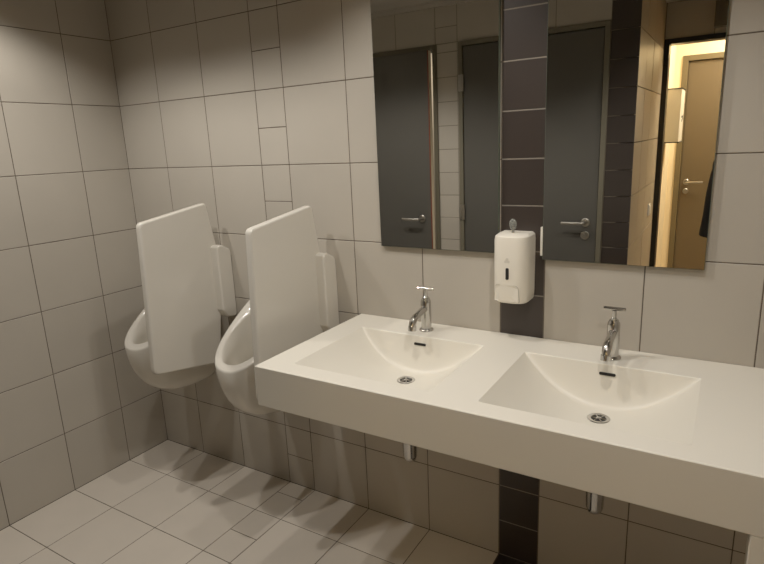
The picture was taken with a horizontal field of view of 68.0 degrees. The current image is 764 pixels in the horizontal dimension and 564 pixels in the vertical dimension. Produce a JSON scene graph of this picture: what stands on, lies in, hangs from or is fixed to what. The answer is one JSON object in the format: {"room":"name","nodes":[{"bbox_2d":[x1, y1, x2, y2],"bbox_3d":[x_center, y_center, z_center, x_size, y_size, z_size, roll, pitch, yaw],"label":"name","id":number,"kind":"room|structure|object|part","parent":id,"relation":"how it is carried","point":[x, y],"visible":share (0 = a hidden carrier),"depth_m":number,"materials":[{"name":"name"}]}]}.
{"room":"public restroom","nodes":[
{"label":"public restroom","id":0,"kind":"room"},
{"bbox_2d":[0,0,167,529],"bbox_3d":[-2.015,0.029,1.782,0.081,2.400,2.955,6,16,31],"label":"wall","id":1,"kind":"structure","parent":0,"point":[74,409],"depth_m":2.60,"materials":[{"name":"tile"}]},
{"bbox_2d":[0,440,527,563],"bbox_3d":[-0.587,1.396,1.193,3.200,0.100,2.900,6,16,31],"label":"floor","id":2,"kind":"structure","parent":0,"point":[172,502],"depth_m":2.44,"materials":[{"name":"tile"}]},
{"bbox_2d":[255,314,763,563],"bbox_3d":[0.367,0.694,1.788,1.380,0.905,0.616,6,16,31],"label":"countertop","id":3,"kind":"structure","parent":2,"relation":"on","point":[683,437],"depth_m":1.54,"materials":[{"name":"white ceramic"}]},
{"bbox_2d":[402,443,416,461],"bbox_3d":[0.150,0.465,2.064,0.064,0.299,0.274,6,16,31],"label":"trap","id":4,"kind":"object","parent":3,"relation":"attached to","point":[409,451],"visible":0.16,"depth_m":1.98,"materials":[{"name":"silver metal"}]},
{"bbox_2d":[408,286,433,331],"bbox_3d":[0.133,0.106,1.992,0.063,0.161,0.150,6,16,31],"label":"tap","id":5,"kind":"object","parent":3,"relation":"on","point":[424,312],"visible":1,"depth_m":2.01,"materials":[{"name":"silver metal"}]},
{"bbox_3d":[0.125,0.128,1.983,0.029,0.068,0.117,6,16,31],"label":"spout","id":6,"kind":"part","parent":5,"relation":"part of","materials":[{"name":"silver metal"}]},
{"bbox_3d":[0.155,0.023,2.015,0.063,0.011,0.011,6,16,31],"label":"cross handle","id":7,"kind":"part","parent":5,"relation":"part of","materials":[{"name":"silver metal"}]},
{"bbox_2d":[586,491,603,514],"bbox_3d":[0.683,0.520,1.746,0.064,0.299,0.274,6,16,31],"label":"trap","id":8,"kind":"object","parent":3,"relation":"attached to","point":[594,503],"visible":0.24,"depth_m":1.66,"materials":[{"name":"silver metal"}]},
{"bbox_2d":[600,306,625,361],"bbox_3d":[0.670,0.163,1.661,0.063,0.161,0.150,6,16,31],"label":"tap","id":9,"kind":"object","parent":3,"relation":"on","point":[610,348],"visible":1,"depth_m":1.68,"materials":[{"name":"silver metal"}]},
{"bbox_3d":[0.662,0.184,1.652,0.029,0.068,0.117,6,16,31],"label":"spout","id":10,"kind":"part","parent":9,"relation":"part of","materials":[{"name":"silver metal"}]},
{"bbox_3d":[0.692,0.100,1.689,0.019,0.032,0.019,6,16,31],"label":"handle stem","id":11,"kind":"part","parent":9,"relation":"part of","materials":[{"name":"silver metal"}]},
{"bbox_3d":[0.692,0.079,1.684,0.063,0.011,0.011,6,16,31],"label":"cross handle","id":12,"kind":"part","parent":9,"relation":"part of","materials":[{"name":"silver metal"}]},
{"bbox_3d":[0.790,0.878,1.231,0.056,0.771,0.050,6,16,31],"label":"panel","id":13,"kind":"part","parent":3,"relation":"part of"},
{"bbox_2d":[105,0,763,563],"bbox_3d":[0.129,-0.148,2.133,3.200,2.400,0.081,6,16,31],"label":"wall","id":14,"kind":"structure","parent":0,"point":[253,112],"depth_m":2.16,"materials":[{"name":"tile"}]},
{"bbox_2d":[124,309,215,388],"bbox_3d":[-1.010,0.243,2.661,0.300,0.528,0.394,6,16,31],"label":"urinal","id":15,"kind":"object","parent":14,"relation":"attached to","point":[136,340],"visible":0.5,"depth_m":2.59,"materials":[{"name":"white ceramic"}]},
{"bbox_2d":[136,203,236,374],"bbox_3d":[-0.833,0.042,2.463,0.074,0.737,0.449,6,16,31],"label":"screen","id":16,"kind":"object","parent":14,"relation":"attached to","point":[187,278],"visible":0.97,"depth_m":2.44,"materials":[{"name":"white plastic"}]},
{"bbox_2d":[215,300,279,414],"bbox_3d":[-0.513,0.293,2.365,0.300,0.528,0.394,6,16,31],"label":"urinal","id":17,"kind":"object","parent":14,"relation":"attached to","point":[234,359],"visible":0.4,"depth_m":2.28,"materials":[{"name":"ceramic"}]},
{"bbox_2d":[245,206,338,399],"bbox_3d":[-0.327,0.093,2.161,0.074,0.737,0.449,6,16,31],"label":"screen","id":18,"kind":"object","parent":14,"relation":"attached to","point":[293,296],"visible":0.72,"depth_m":2.11,"materials":[{"name":"white plastic"}]},
{"bbox_2d":[370,0,500,252],"bbox_3d":[0.178,-0.555,1.931,0.463,0.900,0.016,6,16,31],"label":"wall mirror","id":19,"kind":"object","parent":14,"relation":"attached to","point":[437,63],"visible":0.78,"depth_m":1.92,"materials":[{"name":"clear glass"}]},
{"bbox_2d":[494,219,535,303],"bbox_3d":[0.430,-0.071,1.852,0.114,0.272,0.106,6,16,31],"label":"soap dispenser","id":20,"kind":"object","parent":14,"relation":"attached to","point":[514,256],"visible":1,"depth_m":1.82,"materials":[{"name":"white plastic"}]},
{"bbox_2d":[540,0,729,269],"bbox_3d":[0.697,-0.497,1.623,0.469,0.912,0.016,6,16,31],"label":"wall mirror","id":21,"kind":"object","parent":14,"relation":"attached to","point":[634,87],"visible":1,"depth_m":1.62,"materials":[{"name":"clear glass"}]}
]}

